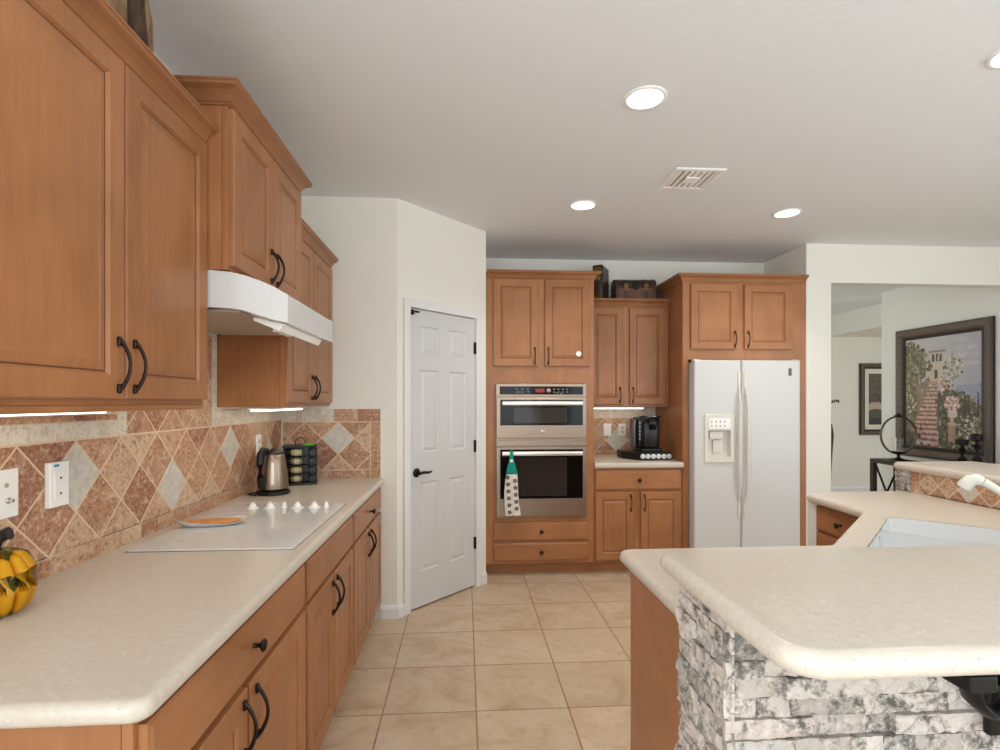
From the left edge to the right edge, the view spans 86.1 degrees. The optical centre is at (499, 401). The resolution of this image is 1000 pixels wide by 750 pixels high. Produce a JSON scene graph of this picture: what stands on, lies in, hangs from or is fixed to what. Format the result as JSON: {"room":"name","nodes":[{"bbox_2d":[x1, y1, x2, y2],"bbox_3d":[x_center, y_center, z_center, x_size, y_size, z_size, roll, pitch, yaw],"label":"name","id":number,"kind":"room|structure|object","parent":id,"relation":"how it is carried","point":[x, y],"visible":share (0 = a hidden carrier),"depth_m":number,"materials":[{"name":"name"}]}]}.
{"room":"kitchen","nodes":[
{"label":"kitchen","id":0,"kind":"room"},
{"bbox_2d":[0,52,247,417],"bbox_3d":[-1.242,0.040,0.134,0.100,2.740,6.830,0,0,-4],"label":"wall","id":1,"kind":"structure","parent":0,"point":[208,333],"depth_m":2.09,"materials":[{"name":"white paint"}]},
{"bbox_2d":[0,0,218,414],"bbox_3d":[-1.087,-0.452,1.265,0.354,0.952,1.056,0,0,-4],"label":"upper cabinet","id":2,"kind":"object","parent":1,"relation":"attached to","point":[103,150],"visible":1,"depth_m":1.25,"materials":[{"name":"brown wood"}]},
{"bbox_2d":[0,412,105,416],"bbox_3d":[-1.076,0.020,1.162,0.085,0.020,0.600,0,0,-4],"label":"light","id":3,"kind":"object","parent":2,"relation":"attached to","point":[79,412],"visible":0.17,"depth_m":1.25,"materials":[{"name":"white plastic"}]},
{"bbox_2d":[107,0,153,51],"bbox_3d":[-1.141,-1.070,1.534,0.254,0.358,0.257,0,0,-25],"label":"wooden ornament","id":4,"kind":"object","parent":2,"relation":"on","point":[136,13],"visible":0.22,"depth_m":1.49,"materials":[{"name":"brown wood"}]},
{"bbox_2d":[0,335,280,580],"bbox_3d":[-1.318,0.094,2.107,0.006,0.804,2.658,0,0,-4],"label":"tile backsplash","id":5,"kind":"structure","parent":1,"relation":"attached to","point":[133,475],"depth_m":1.85,"materials":[{"name":"beige tile"}]},
{"bbox_2d":[0,468,17,519],"bbox_3d":[-1.256,0.235,1.365,0.020,0.125,0.078,0,0,-4],"label":"wall plate","id":6,"kind":"object","parent":5,"relation":"attached to","point":[8,477],"visible":1,"depth_m":1.37,"materials":[{"name":"white plastic"}]},
{"bbox_2d":[45,460,68,508],"bbox_3d":[-1.267,0.235,1.532,0.020,0.128,0.072,0,0,-4],"label":"wall switch","id":7,"kind":"object","parent":5,"relation":"attached to","point":[56,473],"visible":1,"depth_m":1.52,"materials":[{"name":"white plastic"}]},
{"bbox_2d":[256,434,261,455],"bbox_3d":[-1.372,0.245,3.046,0.009,0.120,0.075,0,0,-4],"label":"wall outlet","id":8,"kind":"object","parent":5,"relation":"attached to","point":[258,437],"visible":0.79,"depth_m":3.04,"materials":[{"name":"white plastic"}]},
{"bbox_2d":[173,75,311,301],"bbox_3d":[-1.108,-0.758,2.179,0.434,0.620,0.870,0,0,-4],"label":"upper cabinet","id":9,"kind":"object","parent":1,"relation":"attached to","point":[255,184],"visible":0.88,"depth_m":1.94,"materials":[{"name":"brown wood"}]},
{"bbox_2d":[207,270,331,345],"bbox_3d":[-1.043,-0.350,2.184,0.550,0.192,0.760,0,0,-4],"label":"range hood","id":10,"kind":"object","parent":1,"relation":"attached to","point":[237,304],"visible":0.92,"depth_m":1.89,"materials":[{"name":"white metal"}]},
{"bbox_2d":[217,218,337,406],"bbox_3d":[-1.198,-0.450,3.008,0.364,0.949,0.892,0,0,-4],"label":"upper cabinet","id":11,"kind":"object","parent":1,"relation":"attached to","point":[252,370],"visible":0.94,"depth_m":2.60,"materials":[{"name":"brown wood"}]},
{"bbox_2d":[247,407,304,411],"bbox_3d":[-1.202,0.037,2.917,0.085,0.020,0.660,0,0,-4],"label":"light","id":12,"kind":"object","parent":11,"relation":"attached to","point":[252,409],"visible":0.91,"depth_m":2.69,"materials":[{"name":"white plastic"}]},
{"bbox_2d":[281,196,396,618],"bbox_3d":[-1.044,0.040,3.519,0.740,2.740,0.100,0,0,-4],"label":"wall","id":13,"kind":"structure","parent":0,"point":[361,232],"depth_m":3.48,"materials":[{"name":"white paint"}]},
{"bbox_2d":[283,409,380,478],"bbox_3d":[-1.087,0.270,3.462,0.622,0.451,0.006,0,0,-4],"label":"tile backsplash","id":14,"kind":"structure","parent":13,"relation":"attached to","point":[348,441],"depth_m":3.46,"materials":[{"name":"beige tile"}]},
{"bbox_2d":[381,605,397,618],"bbox_3d":[-0.720,1.367,3.482,0.111,0.085,0.014,0,0,-4],"label":"baseboard","id":15,"kind":"structure","parent":13,"relation":"attached to","point":[387,611],"depth_m":3.48,"materials":[{"name":"white paint"}]},
{"bbox_2d":[397,198,485,604],"bbox_3d":[-0.429,0.040,3.867,0.100,2.740,0.884,0,0,39],"label":"wall","id":16,"kind":"structure","parent":0,"point":[441,259],"depth_m":3.77,"materials":[{"name":"white paint"}]},
{"bbox_2d":[398,603,403,617],"bbox_3d":[-0.650,1.367,3.508,0.014,0.085,0.050,0,0,39],"label":"baseboard","id":17,"kind":"structure","parent":16,"relation":"attached to","point":[400,606],"depth_m":3.50,"materials":[{"name":"white paint"}]},
{"bbox_2d":[403,297,481,615],"bbox_3d":[-0.417,0.360,3.845,0.086,2.100,0.767,0,0,39],"label":"trim","id":18,"kind":"structure","parent":16,"relation":"attached to","point":[408,303],"depth_m":3.55,"materials":[{"name":"white paint"}]},
{"bbox_2d":[411,308,475,609],"bbox_3d":[-0.390,0.384,3.828,0.091,2.029,0.659,0,0,39],"label":"door","id":19,"kind":"structure","parent":16,"relation":"in","point":[443,346],"depth_m":3.81,"materials":[{"name":"white paint"}]},
{"bbox_2d":[482,572,486,584],"bbox_3d":[-0.124,1.367,4.149,0.014,0.085,0.059,0,0,39],"label":"baseboard","id":20,"kind":"structure","parent":16,"relation":"attached to","point":[484,575],"depth_m":4.14,"materials":[{"name":"white paint"}]},
{"bbox_2d":[319,570,630,749],"bbox_3d":[3.690,1.460,2.699,10.280,0.100,11.500,0,0,-4],"label":"floor","id":21,"kind":"structure","parent":0,"point":[536,660],"depth_m":2.81,"materials":[{"name":"beige tile"}]},
{"bbox_2d":[0,564,305,749],"bbox_3d":[-0.930,0.974,1.340,0.679,0.872,0.927,0,0,-4],"label":"base cabinet","id":22,"kind":"object","parent":21,"relation":"on","point":[250,693],"visible":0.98,"depth_m":1.27,"materials":[{"name":"brown wood"}]},
{"bbox_2d":[0,478,383,728],"bbox_3d":[-0.996,0.516,2.161,0.655,0.040,2.612,0,0,-4],"label":"countertop","id":23,"kind":"structure","parent":22,"relation":"on","point":[108,638],"depth_m":1.20,"materials":[{"name":"beige stone"}]},
{"bbox_2d":[0,527,37,618],"bbox_3d":[-1.176,0.394,1.243,0.157,0.204,0.160,0,0,-4],"label":"pumpkin","id":24,"kind":"object","parent":23,"relation":"on","point":[18,567],"visible":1,"depth_m":1.23,"materials":[{"name":"yellow"}]},
{"bbox_2d":[125,501,346,552],"bbox_3d":[-0.991,0.478,2.184,0.544,0.034,0.814,0,0,-4],"label":"cooktop","id":25,"kind":"object","parent":23,"relation":"in","point":[270,526],"visible":0.95,"depth_m":2.02,"materials":[{"name":"white glass"}]},
{"bbox_2d":[175,515,246,526],"bbox_3d":[-1.148,0.476,2.129,0.255,0.025,0.102,0,0,-16],"label":"spoon rest","id":26,"kind":"object","parent":25,"relation":"on","point":[232,520],"visible":1,"depth_m":2.11,"materials":[{"name":"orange ceramic"}]},
{"bbox_2d":[247,447,289,495],"bbox_3d":[-1.238,0.367,2.885,0.175,0.257,0.203,0,0,41],"label":"electric kettle","id":27,"kind":"object","parent":23,"relation":"on","point":[272,478],"visible":1,"depth_m":2.83,"materials":[{"name":"silver metal"}]},
{"bbox_2d":[282,437,317,485],"bbox_3d":[-1.217,0.355,3.262,0.200,0.282,0.170,0,0,-18],"label":"spice rack","id":28,"kind":"object","parent":23,"relation":"on","point":[304,447],"visible":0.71,"depth_m":3.23,"materials":[{"name":"black plastic"}]},
{"bbox_2d":[286,458,301,464],"bbox_3d":[-1.231,0.355,3.202,0.088,0.042,0.043,0,0,-18],"label":"spice jar","id":29,"kind":"object","parent":28,"relation":"on","point":[289,461],"visible":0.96,"depth_m":3.19,"materials":[{"name":"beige glass"}]},
{"bbox_2d":[286,449,301,455],"bbox_3d":[-1.231,0.303,3.202,0.088,0.042,0.043,0,0,-18],"label":"spice jar","id":30,"kind":"object","parent":28,"relation":"on","point":[289,452],"visible":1,"depth_m":3.19,"materials":[{"name":"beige glass"}]},
{"bbox_2d":[287,466,301,473],"bbox_3d":[-1.231,0.407,3.202,0.088,0.042,0.043,0,0,-18],"label":"spice jar","id":31,"kind":"object","parent":28,"relation":"on","point":[296,469],"visible":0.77,"depth_m":3.19,"materials":[{"name":"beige glass"}]},
{"bbox_2d":[288,475,301,482],"bbox_3d":[-1.231,0.459,3.202,0.088,0.042,0.043,0,0,-18],"label":"spice jar","id":32,"kind":"object","parent":28,"relation":"in","point":[291,478],"visible":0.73,"depth_m":3.19,"materials":[{"name":"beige glass"}]},
{"bbox_2d":[285,455,316,457],"bbox_3d":[-1.217,0.329,3.262,0.192,0.004,0.156,0,0,-18],"label":"shelf","id":33,"kind":"object","parent":28,"relation":"attached to","point":[303,456],"depth_m":3.21,"materials":[{"name":"black plastic"}]},
{"bbox_2d":[287,464,316,466],"bbox_3d":[-1.217,0.381,3.262,0.192,0.004,0.156,0,0,-18],"label":"shelf","id":34,"kind":"object","parent":28,"relation":"attached to","point":[303,465],"depth_m":3.21,"materials":[{"name":"black plastic"}]},
{"bbox_2d":[288,472,316,474],"bbox_3d":[-1.217,0.432,3.262,0.192,0.004,0.156,0,0,-18],"label":"shelf","id":35,"kind":"object","parent":28,"relation":"attached to","point":[303,473],"depth_m":3.22,"materials":[{"name":"black plastic"}]},
{"bbox_2d":[308,474,315,481],"bbox_3d":[-1.138,0.459,3.235,0.043,0.042,0.088,0,0,-25],"label":"spice jar","id":36,"kind":"object","parent":28,"relation":"in","point":[311,477],"visible":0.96,"depth_m":3.20,"materials":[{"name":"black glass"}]},
{"bbox_2d":[308,457,315,464],"bbox_3d":[-1.138,0.355,3.235,0.043,0.042,0.088,0,0,-25],"label":"spice jar","id":37,"kind":"object","parent":28,"relation":"on","point":[311,460],"visible":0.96,"depth_m":3.20,"materials":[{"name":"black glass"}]},
{"bbox_2d":[308,466,315,473],"bbox_3d":[-1.138,0.407,3.235,0.043,0.042,0.088,0,0,-25],"label":"spice jar","id":38,"kind":"object","parent":28,"relation":"on","point":[311,469],"visible":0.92,"depth_m":3.20,"materials":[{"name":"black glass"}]},
{"bbox_2d":[308,448,315,455],"bbox_3d":[-1.138,0.303,3.235,0.043,0.042,0.088,0,0,-25],"label":"spice jar","id":39,"kind":"object","parent":28,"relation":"on","point":[311,451],"visible":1,"depth_m":3.20,"materials":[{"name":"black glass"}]},
{"bbox_2d":[301,516,352,749],"bbox_3d":[-0.986,0.974,2.188,0.679,0.872,0.768,0,0,-4],"label":"base cabinet","id":40,"kind":"object","parent":21,"relation":"on","point":[328,607],"visible":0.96,"depth_m":2.10,"materials":[{"name":"brown wood"}]},
{"bbox_2d":[350,487,380,665],"bbox_3d":[-1.040,0.974,3.016,0.679,0.872,0.888,0,0,-4],"label":"base cabinet","id":41,"kind":"object","parent":21,"relation":"on","point":[366,546],"visible":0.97,"depth_m":2.92,"materials":[{"name":"brown wood"}]},
{"bbox_2d":[486,269,601,572],"bbox_3d":[0.336,0.175,4.639,0.937,2.470,0.684,0,0,-4],"label":"tall cabinet","id":42,"kind":"object","parent":21,"relation":"on","point":[540,323],"visible":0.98,"depth_m":4.33,"materials":[{"name":"brown wood"}]},
{"bbox_2d":[496,384,586,517],"bbox_3d":[0.319,0.393,4.577,0.737,1.079,0.628,0,0,-4],"label":"wall oven","id":43,"kind":"object","parent":42,"relation":"in","point":[544,426],"visible":0.99,"depth_m":4.31,"materials":[{"name":"silver metal"}]},
{"bbox_2d":[504,450,520,515],"bbox_3d":[0.099,0.642,4.248,0.132,0.511,0.061,0,0,-4],"label":"dish towel","id":44,"kind":"object","parent":43,"relation":"hanging from","point":[511,498],"visible":1,"depth_m":4.23,"materials":[{"name":"beige fabric"}]},
{"bbox_2d":[592,468,681,570],"bbox_3d":[1.121,0.977,4.691,0.739,0.866,0.684,0,0,-4],"label":"base cabinet","id":45,"kind":"object","parent":21,"relation":"on","point":[635,508],"visible":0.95,"depth_m":4.39,"materials":[{"name":"brown wood"}]},
{"bbox_2d":[594,455,683,468],"bbox_3d":[1.120,0.519,4.701,0.739,0.047,0.664,0,0,-4],"label":"countertop","id":46,"kind":"structure","parent":45,"relation":"on","point":[600,461],"depth_m":4.39,"materials":[{"name":"beige stone"}]},
{"bbox_2d":[617,449,670,459],"bbox_3d":[1.256,0.462,4.689,0.375,0.066,0.328,0,0,-4],"label":"pod drawer","id":47,"kind":"object","parent":46,"relation":"on","point":[632,454],"visible":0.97,"depth_m":4.59,"materials":[{"name":"black plastic"}]},
{"bbox_2d":[630,416,661,451],"bbox_3d":[1.278,0.272,4.678,0.223,0.312,0.273,0,0,-4],"label":"coffee maker","id":48,"kind":"object","parent":46,"relation":"on","point":[644,430],"visible":1,"depth_m":4.58,"materials":[{"name":"black plastic"}]},
{"bbox_2d":[633,447,661,451],"bbox_3d":[1.291,0.413,4.688,0.176,0.030,0.255,0,0,-4],"label":"drip tray","id":49,"kind":"object","parent":48,"relation":"on","point":[643,449],"depth_m":4.58,"materials":[{"name":"black plastic"}]},
{"bbox_2d":[631,572,679,749],"bbox_3d":[0.793,0.974,1.514,0.697,0.872,0.533,0,0,-4],"label":"base cabinet","id":50,"kind":"object","parent":21,"relation":"on","point":[655,719],"visible":0.1,"depth_m":1.54,"materials":[{"name":"brown wood"}]},
{"bbox_2d":[656,273,808,547],"bbox_3d":[1.994,0.176,4.748,1.112,2.468,0.684,0,0,-4],"label":"tall cabinet","id":51,"kind":"object","parent":21,"relation":"on","point":[712,316],"visible":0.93,"depth_m":4.46,"materials":[{"name":"brown wood"}]},
{"bbox_2d":[688,359,799,547],"bbox_3d":[1.996,0.530,4.676,0.895,1.758,0.752,0,0,-4],"label":"refrigerator","id":52,"kind":"object","parent":21,"relation":"on","point":[744,415],"visible":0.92,"depth_m":4.36,"materials":[{"name":"white metal"}]},
{"bbox_2d":[807,500,809,545],"bbox_3d":[1.978,0.974,2.942,0.575,0.872,0.038,0,0,-4],"label":"end panel","id":53,"kind":"object","parent":21,"relation":"on","point":[808,502],"visible":0.02,"depth_m":2.93,"materials":[{"name":"white paint"}]},
{"bbox_2d":[810,502,857,545],"bbox_3d":[1.969,0.974,2.688,0.626,0.872,0.465,0,0,-4],"label":"base cabinet","id":54,"kind":"object","parent":21,"relation":"on","point":[827,525],"visible":0.19,"depth_m":2.76,"materials":[{"name":"brown wood"}]},
{"bbox_2d":[831,399,839,471],"bbox_3d":[3.620,0.689,5.983,0.346,1.442,0.270,0,0,25],"label":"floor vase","id":55,"kind":"object","parent":21,"relation":"on","point":[832,432],"visible":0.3,"depth_m":5.91,"materials":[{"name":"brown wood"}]},
{"bbox_2d":[870,458,923,490],"bbox_3d":[4.414,1.025,5.478,0.330,0.770,1.250,0,0,-4],"label":"console table","id":56,"kind":"object","parent":21,"relation":"on","point":[874,469],"visible":0.15,"depth_m":6.04,"materials":[{"name":"brown wood"}]},
{"bbox_2d":[880,413,916,460],"bbox_3d":[4.396,0.381,5.902,0.428,0.518,0.180,0,0,-4],"label":"candle holder","id":57,"kind":"object","parent":56,"relation":"on","point":[898,443],"visible":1,"depth_m":5.88,"materials":[{"name":"black metal"}]},
{"bbox_2d":[893,437,903,451],"bbox_3d":[4.396,0.470,5.902,0.090,0.150,0.090,0,0,-4],"label":"glass cup","id":58,"kind":"object","parent":57,"relation":"on","point":[898,443],"depth_m":5.87,"materials":[{"name":"clear glass"}]},
{"bbox_2d":[955,439,968,460],"bbox_3d":[4.497,0.502,5.207,0.110,0.275,0.110,0,0,-4],"label":"candle holder","id":59,"kind":"object","parent":56,"relation":"on","point":[961,442],"visible":0.71,"depth_m":5.19,"materials":[{"name":"black metal"}]},
{"bbox_2d":[955,439,968,445],"bbox_3d":[4.497,0.394,5.207,0.110,0.058,0.110,0,0,-4],"label":"cup","id":60,"kind":"object","parent":59,"relation":"on","point":[961,442],"depth_m":5.18,"materials":[{"name":"black metal"}]},
{"bbox_2d":[970,434,984,461],"bbox_3d":[4.521,0.472,5.069,0.110,0.335,0.110,0,0,-4],"label":"candle holder","id":61,"kind":"object","parent":56,"relation":"on","point":[977,438],"visible":0.7,"depth_m":5.05,"materials":[{"name":"black metal"}]},
{"bbox_2d":[970,434,984,441],"bbox_3d":[4.521,0.340,5.069,0.110,0.071,0.110,0,0,-4],"label":"cup","id":62,"kind":"object","parent":61,"relation":"on","point":[974,437],"depth_m":5.03,"materials":[{"name":"black metal"}]},
{"bbox_3d":[1.727,0.974,1.873,1.207,0.872,1.126,0,0,-4],"label":"base cabinet","id":63,"kind":"object","parent":21,"relation":"on","visible":0},
{"bbox_2d":[620,491,999,614],"bbox_3d":[1.349,0.516,2.111,1.942,0.040,1.655,0,0,-4],"label":"countertop","id":64,"kind":"structure","parent":63,"relation":"on","point":[872,509],"depth_m":2.28,"materials":[{"name":"beige stone"}]},
{"bbox_2d":[869,518,999,546],"bbox_3d":[1.621,0.600,1.913,0.437,0.200,0.697,0,0,41],"label":"sink","id":65,"kind":"object","parent":64,"relation":"in","point":[896,532],"visible":0.18,"depth_m":2.13,"materials":[{"name":"white porcelain"}]},
{"bbox_2d":[957,474,999,495],"bbox_3d":[1.743,0.371,1.792,0.323,0.250,0.118,0,0,41],"label":"faucet","id":66,"kind":"object","parent":64,"relation":"on","point":[968,482],"visible":1,"depth_m":1.83,"materials":[{"name":"white plastic"}]},
{"bbox_2d":[148,0,999,314],"bbox_3d":[3.690,-1.380,2.699,10.280,0.100,11.500,0,0,-4],"label":"ceiling","id":67,"kind":"structure","parent":0,"point":[878,121],"depth_m":2.46,"materials":[{"name":"white paint"}]},
{"bbox_2d":[569,200,596,210],"bbox_3d":[0.560,-1.326,3.612,0.188,0.007,0.188,0,0,-4],"label":"recessed light","id":68,"kind":"object","parent":67,"relation":"in","point":[580,205],"visible":1,"depth_m":3.61,"materials":[{"name":"white plastic"}]},
{"bbox_2d":[623,85,666,110],"bbox_3d":[0.634,-1.326,2.341,0.188,0.007,0.188,0,0,-4],"label":"recessed light","id":69,"kind":"object","parent":67,"relation":"in","point":[644,97],"visible":1,"depth_m":2.33,"materials":[{"name":"white plastic"}]},
{"bbox_2d":[658,167,726,189],"bbox_3d":[1.138,-1.323,3.187,0.296,0.012,0.296,0,0,-4],"label":"ceiling vent","id":70,"kind":"object","parent":67,"relation":"in","point":[681,178],"visible":1,"depth_m":3.17,"materials":[{"name":"white plastic"}]},
{"bbox_2d":[772,208,801,217],"bbox_3d":[2.019,-1.326,3.765,0.188,0.007,0.188,0,0,-4],"label":"recessed light","id":71,"kind":"object","parent":67,"relation":"in","point":[785,213],"visible":1,"depth_m":3.76,"materials":[{"name":"white plastic"}]},
{"bbox_2d":[985,49,999,68],"bbox_3d":[1.975,-1.326,2.039,0.188,0.007,0.188,0,0,-4],"label":"recessed light","id":72,"kind":"object","parent":67,"relation":"in","point":[994,58],"visible":1,"depth_m":2.08,"materials":[{"name":"white plastic"}]},
{"bbox_2d":[486,258,763,415],"bbox_3d":[1.180,0.040,5.089,2.695,2.740,0.100,0,0,-4],"label":"wall","id":73,"kind":"structure","parent":0,"point":[659,271],"depth_m":5.04,"materials":[{"name":"white paint"}]},
{"bbox_2d":[594,407,654,454],"bbox_3d":[1.100,0.270,5.029,0.738,0.452,0.006,0,0,-4],"label":"tile backsplash","id":74,"kind":"structure","parent":73,"relation":"attached to","point":[603,445],"depth_m":5.02,"materials":[{"name":"beige tile"}]},
{"bbox_2d":[604,424,610,435],"bbox_3d":[1.007,0.260,5.015,0.072,0.115,0.010,0,0,-4],"label":"wall switch","id":75,"kind":"object","parent":74,"relation":"attached to","point":[607,427],"visible":1,"depth_m":5.01,"materials":[{"name":"white plastic"}]},
{"bbox_2d":[618,424,625,435],"bbox_3d":[1.149,0.260,5.025,0.072,0.115,0.009,0,0,-4],"label":"wall outlet","id":76,"kind":"object","parent":74,"relation":"attached to","point":[621,427],"visible":1,"depth_m":5.02,"materials":[{"name":"white plastic"}]},
{"bbox_2d":[594,298,670,406],"bbox_3d":[1.111,-0.429,4.840,0.739,0.943,0.384,0,0,-4],"label":"upper cabinet","id":77,"kind":"object","parent":73,"relation":"attached to","point":[631,334],"visible":0.93,"depth_m":4.69,"materials":[{"name":"brown wood"}]},
{"bbox_2d":[593,264,608,297],"bbox_3d":[0.911,-1.059,4.838,0.093,0.315,0.235,0,0,26],"label":"decorative box","id":78,"kind":"object","parent":77,"relation":"on","point":[601,283],"visible":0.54,"depth_m":4.74,"materials":[{"name":"brown leather"}]},
{"bbox_2d":[594,407,644,408],"bbox_3d":[1.036,0.053,4.876,0.560,0.020,0.085,0,0,-4],"label":"light","id":79,"kind":"object","parent":77,"relation":"attached to","point":[594,407],"visible":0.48,"depth_m":4.84,"materials":[{"name":"white plastic"}]},
{"bbox_2d":[594,408,642,408],"bbox_3d":[1.036,0.059,4.877,0.536,0.009,0.063,0,0,-4],"label":"diffuser","id":80,"kind":"object","parent":79,"relation":"attached to","point":[594,408],"depth_m":4.85,"materials":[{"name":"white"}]},
{"bbox_2d":[610,280,656,298],"bbox_3d":[1.205,-1.008,4.888,0.388,0.213,0.238,0,0,0],"label":"chest","id":81,"kind":"object","parent":77,"relation":"on","point":[644,289],"visible":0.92,"depth_m":4.78,"materials":[{"name":"brown wood"}]},
{"bbox_2d":[764,243,830,545],"bbox_3d":[2.654,0.040,4.865,0.217,2.740,0.740,0,0,-4],"label":"wall","id":82,"kind":"structure","parent":0,"point":[813,260],"depth_m":4.50,"materials":[{"name":"white paint"}]},
{"bbox_2d":[674,584,999,749],"bbox_3d":[1.462,0.896,1.161,2.129,1.028,0.249,0,0,-4],"label":"wall","id":83,"kind":"structure","parent":0,"point":[731,696],"depth_m":1.00,"materials":[{"name":"stone"}]},
{"bbox_2d":[660,461,999,679],"bbox_3d":[1.562,0.361,1.905,2.493,0.042,2.224,0,0,-4],"label":"countertop","id":84,"kind":"structure","parent":83,"relation":"on","point":[858,613],"depth_m":0.91,"materials":[{"name":"beige stone"}]},
{"bbox_2d":[942,675,999,735],"bbox_3d":[0.814,0.496,0.877,0.310,0.228,0.214,0,0,-4],"label":"bracket","id":85,"kind":"object","parent":83,"relation":"attached to","point":[982,692],"visible":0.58,"depth_m":0.78,"materials":[{"name":"black metal"}]},
{"bbox_2d":[831,337,881,486],"bbox_3d":[4.958,0.040,8.395,7.000,2.740,0.100,0,0,-4],"label":"wall","id":86,"kind":"structure","parent":0,"point":[852,451],"depth_m":8.38,"materials":[{"name":"white paint"}]},
{"bbox_2d":[831,486,881,491],"bbox_3d":[4.962,1.367,8.337,7.000,0.085,0.014,0,0,-4],"label":"baseboard","id":87,"kind":"structure","parent":86,"relation":"attached to","point":[861,488],"depth_m":8.37,"materials":[{"name":"white paint"}]},
{"bbox_2d":[859,363,881,434],"bbox_3d":[6.061,-0.045,8.391,0.860,1.120,0.050,0,0,-4],"label":"picture","id":88,"kind":"object","parent":86,"relation":"attached to","point":[870,374],"visible":0.43,"depth_m":8.39,"materials":[{"name":"black wood"}]},
{"bbox_2d":[831,304,881,336],"bbox_3d":[6.823,-1.175,7.616,3.380,0.310,1.700,0,0,-4],"label":"wall","id":89,"kind":"structure","parent":0,"point":[867,321],"depth_m":7.74,"materials":[{"name":"white paint"}]},
{"bbox_2d":[895,469,910,491],"bbox_3d":[2.375,0.896,2.204,0.146,1.028,1.712,0,0,-4],"label":"wall","id":90,"kind":"structure","parent":0,"point":[902,477],"depth_m":3.00,"materials":[{"name":"stone"}]},
{"bbox_2d":[911,472,999,509],"bbox_3d":[2.319,0.439,2.147,0.006,0.113,1.600,0,0,-4],"label":"tile backsplash","id":91,"kind":"structure","parent":90,"relation":"attached to","point":[921,483],"depth_m":2.70,"materials":[{"name":"beige tile"}]},
{"bbox_2d":[831,244,999,287],"bbox_3d":[3.777,-1.167,4.629,1.993,0.325,0.120,0,0,-4],"label":"wall header","id":92,"kind":"structure","parent":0,"point":[851,264],"depth_m":4.56,"materials":[{"name":"white paint"}]},
{"bbox_2d":[882,287,999,490],"bbox_3d":[5.020,0.040,1.835,0.120,2.740,9.400,0,0,-4],"label":"wall","id":93,"kind":"structure","parent":0,"point":[904,308],"depth_m":6.02,"materials":[{"name":"white paint"}]},
{"bbox_2d":[895,316,994,463],"bbox_3d":[4.679,-0.105,5.692,0.050,1.440,1.150,0,0,-4],"label":"painting","id":94,"kind":"object","parent":93,"relation":"attached to","point":[945,373],"visible":0.97,"depth_m":5.62,"materials":[{"name":"multicoloured paper"}]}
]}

